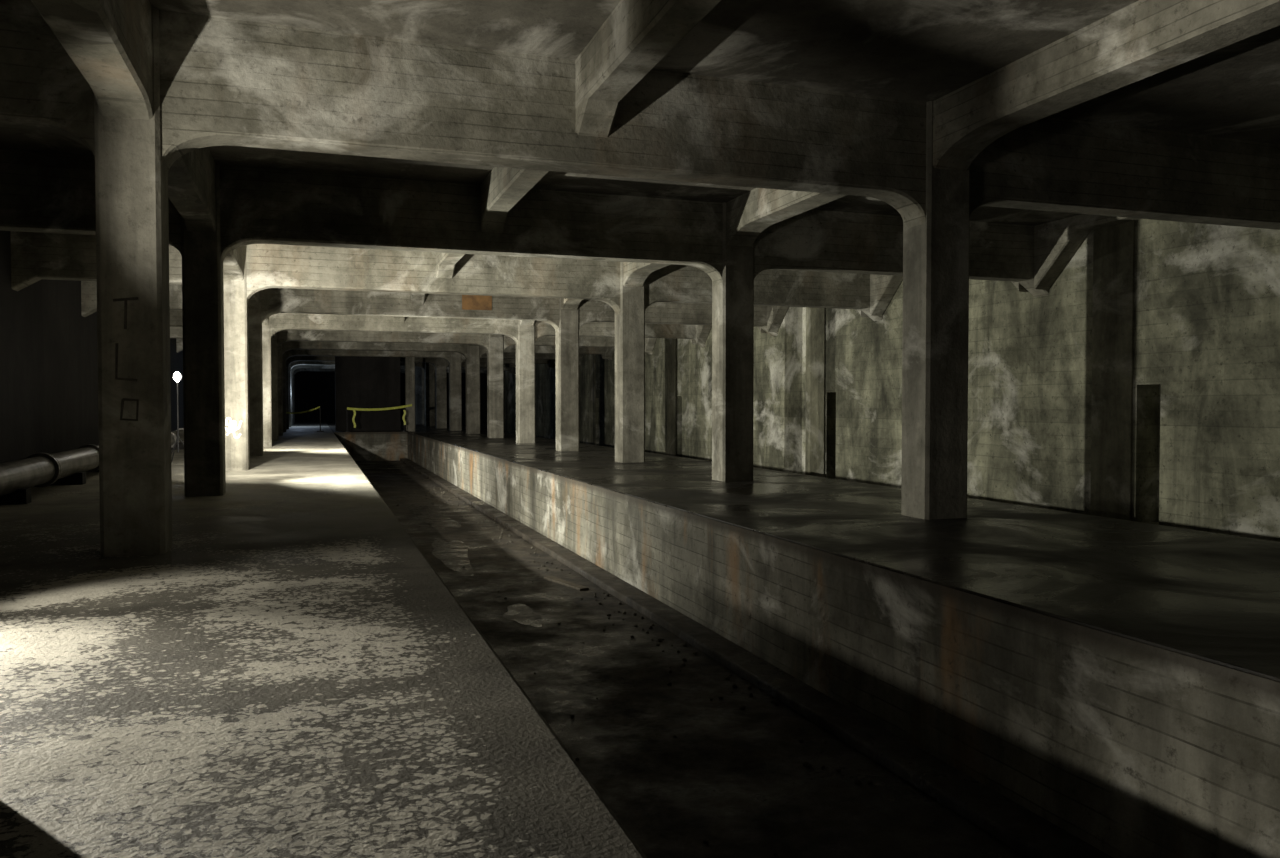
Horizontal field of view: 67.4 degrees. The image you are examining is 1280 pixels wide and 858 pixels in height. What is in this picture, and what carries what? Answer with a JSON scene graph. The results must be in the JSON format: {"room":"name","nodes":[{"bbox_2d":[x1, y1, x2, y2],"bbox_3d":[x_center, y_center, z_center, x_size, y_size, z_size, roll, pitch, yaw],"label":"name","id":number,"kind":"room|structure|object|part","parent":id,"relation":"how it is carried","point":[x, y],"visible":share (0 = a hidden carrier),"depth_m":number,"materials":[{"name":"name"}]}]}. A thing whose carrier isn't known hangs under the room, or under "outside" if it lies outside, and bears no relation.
{"room":"abandoned subway station","nodes":[
{"label":"abandoned subway station","id":0,"kind":"room"},
{"bbox_2d":[0,230,183,462],"bbox_3d":[-20.683,-1.437,39.943,0.400,7.520,101.000,0,2,-19],"label":"wall","id":1,"kind":"structure","parent":0,"point":[49,350],"depth_m":24.72,"materials":[{"name":"concrete"}]},
{"bbox_2d":[335,356,400,430],"bbox_3d":[-16.968,-2.795,59.878,3.900,5.800,0.400,0,2,-19],"label":"wall partition","id":2,"kind":"structure","parent":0,"point":[360,382],"depth_m":59.68,"materials":[{"name":"concrete"}]},
{"bbox_2d":[294,371,486,429],"bbox_3d":[-25.946,-2.729,91.693,23.000,7.520,0.400,0,2,-19],"label":"wall","id":3,"kind":"structure","parent":0,"point":[313,389],"depth_m":90.21,"materials":[{"name":"concrete"}]},
{"bbox_2d":[294,368,486,374],"bbox_3d":[-23.882,-5.502,85.558,23.000,1.670,0.510,0,2,-19],"label":"ceiling beam","id":4,"kind":"structure","parent":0,"point":[301,369],"depth_m":84.02,"materials":[{"name":"grey concrete"}]},
{"bbox_2d":[176,338,611,360],"bbox_3d":[-12.587,-4.674,52.389,23.000,1.670,0.510,0,2,-19],"label":"ceiling beam","id":5,"kind":"structure","parent":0,"point":[289,345],"depth_m":51.98,"materials":[{"name":"grey concrete"}]},
{"bbox_2d":[291,361,515,371],"bbox_3d":[-19.364,-5.171,72.290,23.000,1.670,0.510,0,2,-19],"label":"ceiling beam","id":6,"kind":"structure","parent":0,"point":[419,364],"depth_m":70.93,"materials":[{"name":"grey concrete"}]},
{"bbox_2d":[293,365,515,374],"bbox_3d":[-21.623,-5.336,78.924,23.000,1.670,0.510,0,2,-19],"label":"ceiling beam","id":7,"kind":"structure","parent":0,"point":[297,366],"depth_m":77.54,"materials":[{"name":"grey concrete"}]},
{"bbox_2d":[288,356,554,368],"bbox_3d":[-17.105,-5.005,65.657,23.000,1.670,0.510,0,2,-19],"label":"ceiling beam","id":8,"kind":"structure","parent":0,"point":[294,358],"depth_m":66.02,"materials":[{"name":"grey concrete"}]},
{"bbox_2d":[285,349,579,364],"bbox_3d":[-14.846,-4.839,59.023,23.000,1.670,0.510,0,2,-19],"label":"ceiling beam","id":9,"kind":"structure","parent":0,"point":[294,352],"depth_m":58.57,"materials":[{"name":"grey concrete"}]},
{"bbox_2d":[0,0,1279,225],"bbox_3d":[-9.608,-5.440,43.615,23.000,0.300,101.000,0,2,-19],"label":"ceiling","id":10,"kind":"structure","parent":0,"point":[914,50],"depth_m":11.38,"materials":[{"name":"concrete"}]},
{"bbox_2d":[31,0,280,346],"bbox_3d":[-15.664,-4.555,40.233,0.500,1.300,90.620,0,2,-19],"label":"girder","id":11,"kind":"object","parent":10,"relation":"attached to","point":[109,42],"depth_m":9.47,"materials":[{"name":"grey concrete"}]},
{"bbox_2d":[170,327,651,354],"bbox_3d":[-10.328,-4.508,45.755,23.000,1.670,0.510,0,2,-19],"label":"ceiling beam","id":12,"kind":"structure","parent":10,"relation":"attached to","point":[283,336],"depth_m":45.29,"materials":[{"name":"grey concrete"}]},
{"bbox_2d":[81,281,777,335],"bbox_3d":[-5.810,-4.177,32.487,23.000,1.670,0.510,0,2,-19],"label":"ceiling beam","id":13,"kind":"structure","parent":10,"relation":"attached to","point":[273,300],"depth_m":31.90,"materials":[{"name":"grey concrete"}]},
{"bbox_2d":[462,295,491,309],"bbox_3d":[-5.482,-4.357,32.296,1.000,0.700,0.046,0,2,-19],"label":"steel plate","id":14,"kind":"object","parent":13,"relation":"attached to","point":[469,302],"visible":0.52,"depth_m":32.28,"materials":[{"name":"brown metal"}]},
{"bbox_2d":[170,310,704,346],"bbox_3d":[-8.069,-4.343,39.121,23.000,1.670,0.510,0,2,-19],"label":"ceiling beam","id":15,"kind":"structure","parent":10,"relation":"attached to","point":[281,321],"depth_m":38.82,"materials":[{"name":"grey concrete"}]},
{"bbox_2d":[11,231,882,320],"bbox_3d":[-3.551,-4.011,25.853,23.000,1.670,0.510,0,2,-19],"label":"ceiling beam","id":16,"kind":"structure","parent":10,"relation":"attached to","point":[35,256],"depth_m":25.17,"materials":[{"name":"grey concrete"}]},
{"bbox_2d":[0,150,1048,296],"bbox_3d":[-1.292,-3.846,19.219,23.000,1.670,0.510,0,2,-19],"label":"ceiling beam","id":17,"kind":"structure","parent":10,"relation":"attached to","point":[40,192],"depth_m":18.39,"materials":[{"name":"grey concrete"}]},
{"bbox_2d":[367,0,720,350],"bbox_3d":[-10.827,-4.796,41.874,0.440,0.900,90.620,0,2,-19],"label":"girder","id":18,"kind":"object","parent":10,"relation":"attached to","point":[637,34],"depth_m":10.78,"materials":[{"name":"grey concrete"}]},
{"bbox_2d":[0,0,1279,229],"bbox_3d":[0.968,-3.680,12.585,23.000,1.670,0.510,0,2,-19],"label":"ceiling beam","id":19,"kind":"structure","parent":10,"relation":"attached to","point":[228,82],"depth_m":11.79,"materials":[{"name":"grey concrete"}]},
{"bbox_2d":[355,460,1024,857],"bbox_3d":[-9.608,2.377,43.810,23.000,0.300,101.000,0,2,-19],"label":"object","id":20,"kind":"structure","parent":0,"point":[731,777],"depth_m":9.72,"materials":[{"name":"black liquid"}]},
{"bbox_2d":[0,422,646,857],"bbox_3d":[-16.887,1.430,41.308,7.620,1.720,101.000,0,2,-19],"label":"platform","id":21,"kind":"object","parent":20,"relation":"on","point":[293,676],"visible":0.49,"depth_m":5.29,"materials":[{"name":"concrete"}]},
{"bbox_2d":[0,428,183,504],"bbox_3d":[-18.790,0.221,40.629,0.620,0.730,100.900,0,2,-19],"label":"pipe","id":22,"kind":"object","parent":21,"relation":"on","point":[70,467],"visible":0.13,"depth_m":17.34,"materials":[{"name":"metal"}]},
{"bbox_2d":[94,7,172,556],"bbox_3d":[-5.498,-1.561,10.436,0.620,5.800,0.650,0,2,-19],"label":"concrete column","id":23,"kind":"structure","parent":21,"relation":"on","point":[131,185],"depth_m":10.16,"materials":[{"name":"grey concrete"}]},
{"bbox_2d":[113,297,138,420],"bbox_3d":[-5.421,-0.740,10.137,0.244,1.314,0.028,0,2,-19],"label":"graffiti tag","id":24,"kind":"object","parent":23,"relation":"attached to","point":[131,298],"visible":1,"depth_m":10.12,"materials":[{"name":"paint"}]},
{"bbox_2d":[171,372,183,461],"bbox_3d":[-12.521,-0.310,26.267,0.700,2.503,0.804,0,2,-19],"label":"work lamp","id":25,"kind":"object","parent":21,"relation":"on","point":[177,376],"visible":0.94,"depth_m":26.21,"materials":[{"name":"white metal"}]},
{"bbox_3d":[-12.611,-1.423,26.155,0.170,0.272,0.102,0,2,-19],"label":"bulb","id":26,"kind":"part","parent":25,"relation":"part of","materials":[{"name":"white glass"}]},
{"bbox_2d":[181,165,225,496],"bbox_3d":[-7.757,-1.726,17.070,0.620,5.800,0.650,0,2,-19],"label":"concrete column","id":27,"kind":"structure","parent":21,"relation":"on","point":[202,267],"depth_m":16.79,"materials":[{"name":"grey concrete"}]},
{"bbox_2d":[224,245,249,470],"bbox_3d":[-10.016,-1.892,23.704,0.620,5.800,0.650,0,2,-19],"label":"concrete column","id":28,"kind":"structure","parent":21,"relation":"on","point":[236,345],"depth_m":23.44,"materials":[{"name":"grey concrete"}]},
{"bbox_2d":[225,417,241,438],"bbox_3d":[-9.918,-0.025,23.432,0.404,0.532,0.052,0,2,-19],"label":"graffiti tag","id":29,"kind":"object","parent":28,"relation":"attached to","point":[232,424],"visible":1,"depth_m":23.40,"materials":[{"name":"white paint"}]},
{"bbox_2d":[248,290,262,455],"bbox_3d":[-12.275,-2.058,30.338,0.620,5.800,0.650,0,2,-19],"label":"concrete column","id":30,"kind":"structure","parent":21,"relation":"on","point":[254,315],"depth_m":30.09,"materials":[{"name":"grey concrete"}]},
{"bbox_2d":[262,316,271,446],"bbox_3d":[-14.534,-2.223,36.972,0.620,5.800,0.650,0,2,-19],"label":"concrete column","id":31,"kind":"structure","parent":21,"relation":"on","point":[266,330],"depth_m":36.73,"materials":[{"name":"grey concrete"}]},
{"bbox_2d":[271,332,277,439],"bbox_3d":[-16.794,-2.389,43.606,0.620,5.800,0.650,0,2,-19],"label":"concrete column","id":32,"kind":"structure","parent":21,"relation":"on","point":[274,352],"depth_m":43.38,"materials":[{"name":"grey concrete"}]},
{"bbox_2d":[278,344,282,435],"bbox_3d":[-19.053,-2.555,50.240,0.620,5.800,0.650,0,2,-19],"label":"concrete column","id":33,"kind":"structure","parent":21,"relation":"on","point":[280,390],"depth_m":50.03,"materials":[{"name":"grey concrete"}]},
{"bbox_2d":[282,353,285,431],"bbox_3d":[-21.312,-2.720,56.874,0.620,5.800,0.650,0,2,-19],"label":"concrete column","id":34,"kind":"structure","parent":21,"relation":"on","point":[283,355],"depth_m":56.66,"materials":[{"name":"grey concrete"}]},
{"bbox_2d":[286,359,288,428],"bbox_3d":[-23.571,-2.886,63.508,0.620,5.800,0.650,0,2,-19],"label":"concrete column","id":35,"kind":"structure","parent":21,"relation":"on","point":[287,367],"depth_m":63.30,"materials":[{"name":"grey concrete"}]},
{"bbox_2d":[289,363,290,426],"bbox_3d":[-25.830,-3.051,70.142,0.620,5.800,0.650,0,2,-19],"label":"concrete column","id":36,"kind":"structure","parent":21,"relation":"on","point":[290,363],"depth_m":69.93,"materials":[{"name":"grey concrete"}]},
{"bbox_2d":[291,367,292,424],"bbox_3d":[-28.089,-3.217,76.776,0.620,5.800,0.650,0,2,-19],"label":"concrete column","id":37,"kind":"structure","parent":21,"relation":"on","point":[292,367],"depth_m":76.58,"materials":[{"name":"grey concrete"}]},
{"bbox_2d":[293,372,294,422],"bbox_3d":[-30.348,-3.383,83.409,0.620,5.800,0.650,0,2,-19],"label":"concrete column","id":38,"kind":"structure","parent":21,"relation":"on","point":[293,372],"depth_m":83.23,"materials":[{"name":"grey concrete"}]},
{"bbox_2d":[286,406,323,431],"bbox_3d":[-20.021,-0.607,57.392,2.142,1.550,0.392,-1,2,-30],"label":"caution tape","id":39,"kind":"object","parent":21,"relation":"on","point":[319,406],"visible":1,"depth_m":57.54,"materials":[{"name":"yellow plastic"}]},
{"bbox_2d":[326,422,407,460],"bbox_3d":[-21.752,0.615,73.973,4.230,1.718,36.000,0,2,-19],"label":"platform","id":40,"kind":"object","parent":20,"relation":"on","point":[361,445],"visible":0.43,"depth_m":57.06,"materials":[{"name":"concrete"}]},
{"bbox_2d":[344,404,411,431],"bbox_3d":[-15.606,-0.672,57.581,4.126,1.670,0.909,-1,2,-28],"label":"barrier","id":41,"kind":"object","parent":40,"relation":"on","point":[409,405],"visible":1,"depth_m":57.62,"materials":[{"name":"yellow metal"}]},
{"bbox_2d":[408,504,460,530],"bbox_3d":[-6.239,2.595,28.851,0.960,0.001,7.316,0,2,-19],"label":"puddle","id":42,"kind":"object","parent":20,"relation":"on","point":[426,514],"visible":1,"depth_m":28.05,"materials":[{"name":"liquid"}]},
{"bbox_2d":[432,537,473,575],"bbox_3d":[-4.133,2.782,21.356,0.922,0.001,5.786,0,2,-19],"label":"puddle","id":43,"kind":"object","parent":20,"relation":"on","point":[454,554],"visible":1,"depth_m":21.29,"materials":[{"name":"liquid"}]},
{"bbox_2d":[503,604,541,626],"bbox_3d":[-1.879,2.937,15.139,0.571,0.001,1.794,0,2,-19],"label":"puddle","id":44,"kind":"object","parent":20,"relation":"on","point":[523,614],"visible":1,"depth_m":15.12,"materials":[{"name":"liquid"}]},
{"bbox_2d":[544,576,588,590],"bbox_3d":[-1.378,2.855,17.777,0.180,0.040,1.400,-1,2,-33],"label":"plank","id":45,"kind":"object","parent":20,"relation":"on","point":[550,578],"visible":1,"depth_m":17.64,"materials":[{"name":"wood"}]},
{"bbox_2d":[388,487,871,857],"bbox_3d":[-4.195,2.745,22.395,3.272,0.067,34.915,0,2,-19],"label":"rubble","id":46,"kind":"object","parent":20,"relation":"on","point":[806,764],"visible":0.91,"depth_m":12.75,"materials":[{"name":"stone"}]},
{"bbox_2d":[400,458,1112,857],"bbox_3d":[-3.693,2.587,26.809,0.440,0.130,64.960,0,2,-19],"label":"curb","id":47,"kind":"object","parent":20,"relation":"on","point":[1017,827],"visible":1,"depth_m":9.56,"materials":[{"name":"concrete"}]},
{"bbox_2d":[401,422,1279,857],"bbox_3d":[-6.744,1.343,44.760,5.350,1.720,101.000,0,2,-19],"label":"platform","id":48,"kind":"object","parent":20,"relation":"on","point":[1116,681],"visible":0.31,"depth_m":9.00,"materials":[{"name":"concrete"}]},
{"bbox_2d":[405,357,414,430],"bbox_3d":[-14.199,-2.155,59.283,0.550,4.550,0.600,0,2,-19],"label":"concrete column","id":49,"kind":"structure","parent":48,"relation":"on","point":[409,361],"depth_m":59.00,"materials":[{"name":"grey concrete"}]},
{"bbox_2d":[415,366,424,423],"bbox_3d":[-18.362,-3.300,80.086,0.710,5.800,0.650,0,2,-19],"label":"concrete column","id":50,"kind":"structure","parent":48,"relation":"on","point":[419,377],"depth_m":79.81,"materials":[{"name":"grey concrete"}]},
{"bbox_2d":[424,363,434,425],"bbox_3d":[-16.103,-3.134,73.452,0.710,5.800,0.650,0,2,-19],"label":"concrete column","id":51,"kind":"structure","parent":48,"relation":"on","point":[429,374],"depth_m":73.16,"materials":[{"name":"grey concrete"}]},
{"bbox_2d":[435,358,446,427],"bbox_3d":[-13.844,-2.968,66.818,0.710,5.800,0.650,0,2,-19],"label":"concrete column","id":52,"kind":"structure","parent":48,"relation":"on","point":[441,364],"depth_m":66.52,"materials":[{"name":"grey concrete"}]},
{"bbox_2d":[449,352,461,430],"bbox_3d":[-11.585,-2.803,60.184,0.710,5.800,0.650,0,2,-19],"label":"concrete column","id":53,"kind":"structure","parent":48,"relation":"on","point":[455,373],"depth_m":59.89,"materials":[{"name":"grey concrete"}]},
{"bbox_2d":[466,344,479,433],"bbox_3d":[-9.326,-2.637,53.550,0.710,5.800,0.650,0,2,-19],"label":"concrete column","id":54,"kind":"structure","parent":48,"relation":"on","point":[473,352],"depth_m":53.25,"materials":[{"name":"grey concrete"}]},
{"bbox_2d":[487,334,503,437],"bbox_3d":[-7.067,-2.472,46.916,0.710,5.800,0.650,0,2,-19],"label":"concrete column","id":55,"kind":"structure","parent":48,"relation":"on","point":[495,357],"depth_m":46.63,"materials":[{"name":"grey concrete"}]},
{"bbox_2d":[516,320,534,442],"bbox_3d":[-4.808,-2.306,40.282,0.710,5.800,0.650,0,2,-19],"label":"concrete column","id":56,"kind":"structure","parent":48,"relation":"on","point":[525,348],"depth_m":39.99,"materials":[{"name":"grey concrete"}]},
{"bbox_2d":[555,298,578,450],"bbox_3d":[-2.549,-2.140,33.648,0.710,5.800,0.650,0,2,-19],"label":"concrete column","id":57,"kind":"structure","parent":48,"relation":"on","point":[567,338],"depth_m":33.36,"materials":[{"name":"grey concrete"}]},
{"bbox_2d":[615,262,644,462],"bbox_3d":[-0.289,-1.975,27.014,0.710,5.800,0.650,0,2,-19],"label":"concrete column","id":58,"kind":"structure","parent":48,"relation":"on","point":[630,323],"depth_m":26.73,"materials":[{"name":"grey concrete"}]},
{"bbox_2d":[712,202,753,481],"bbox_3d":[1.970,-1.809,20.380,0.710,5.800,0.650,0,2,-19],"label":"concrete column","id":59,"kind":"structure","parent":48,"relation":"on","point":[733,299],"depth_m":20.10,"materials":[{"name":"grey concrete"}]},
{"bbox_2d":[901,101,969,519],"bbox_3d":[4.229,-1.644,13.746,0.710,5.800,0.650,0,2,-19],"label":"concrete column","id":60,"kind":"structure","parent":48,"relation":"on","point":[935,251],"depth_m":13.47,"materials":[{"name":"grey concrete"}]},
{"bbox_2d":[509,214,1138,372],"bbox_3d":[1.475,-4.611,46.068,0.450,1.480,90.620,0,2,-19],"label":"girder","id":61,"kind":"object","parent":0,"point":[1056,242],"depth_m":22.37,"materials":[{"name":"grey concrete"}]},
{"bbox_2d":[468,0,1279,345],"bbox_3d":[-5.937,-4.748,43.540,0.590,1.080,90.620,0,2,-19],"label":"girder","id":62,"kind":"object","parent":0,"point":[1142,39],"depth_m":11.17,"materials":[{"name":"grey concrete"}]},
{"bbox_2d":[504,219,1279,541],"bbox_3d":[1.563,-1.626,47.514,0.600,7.520,101.000,0,2,-19],"label":"wall","id":63,"kind":"structure","parent":0,"point":[1206,420],"depth_m":22.33,"materials":[{"name":"concrete"}]},
{"bbox_2d":[589,354,594,444],"bbox_3d":[-2.966,-1.933,59.807,0.050,7.520,1.200,0,2,-19],"label":"pilaster","id":64,"kind":"object","parent":63,"relation":"attached to","point":[591,356],"visible":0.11,"depth_m":59.77,"materials":[{"name":"concrete"}]},
{"bbox_2d":[667,338,676,455],"bbox_3d":[1.545,-1.602,46.558,0.050,7.520,1.200,0,2,-19],"label":"pilaster","id":65,"kind":"object","parent":63,"relation":"attached to","point":[671,343],"visible":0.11,"depth_m":46.47,"materials":[{"name":"concrete"}]},
{"bbox_2d":[805,307,825,476],"bbox_3d":[6.073,-1.270,33.261,0.050,7.520,1.300,0,2,-19],"label":"pilaster","id":66,"kind":"object","parent":63,"relation":"attached to","point":[815,317],"visible":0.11,"depth_m":33.20,"materials":[{"name":"concrete"}]},
{"bbox_2d":[1090,220,1134,520],"bbox_3d":[10.279,-0.962,20.912,0.050,7.520,1.100,0,2,-19],"label":"pilaster","id":67,"kind":"object","parent":63,"relation":"attached to","point":[1113,245],"visible":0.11,"depth_m":20.85,"materials":[{"name":"concrete"}]}
]}

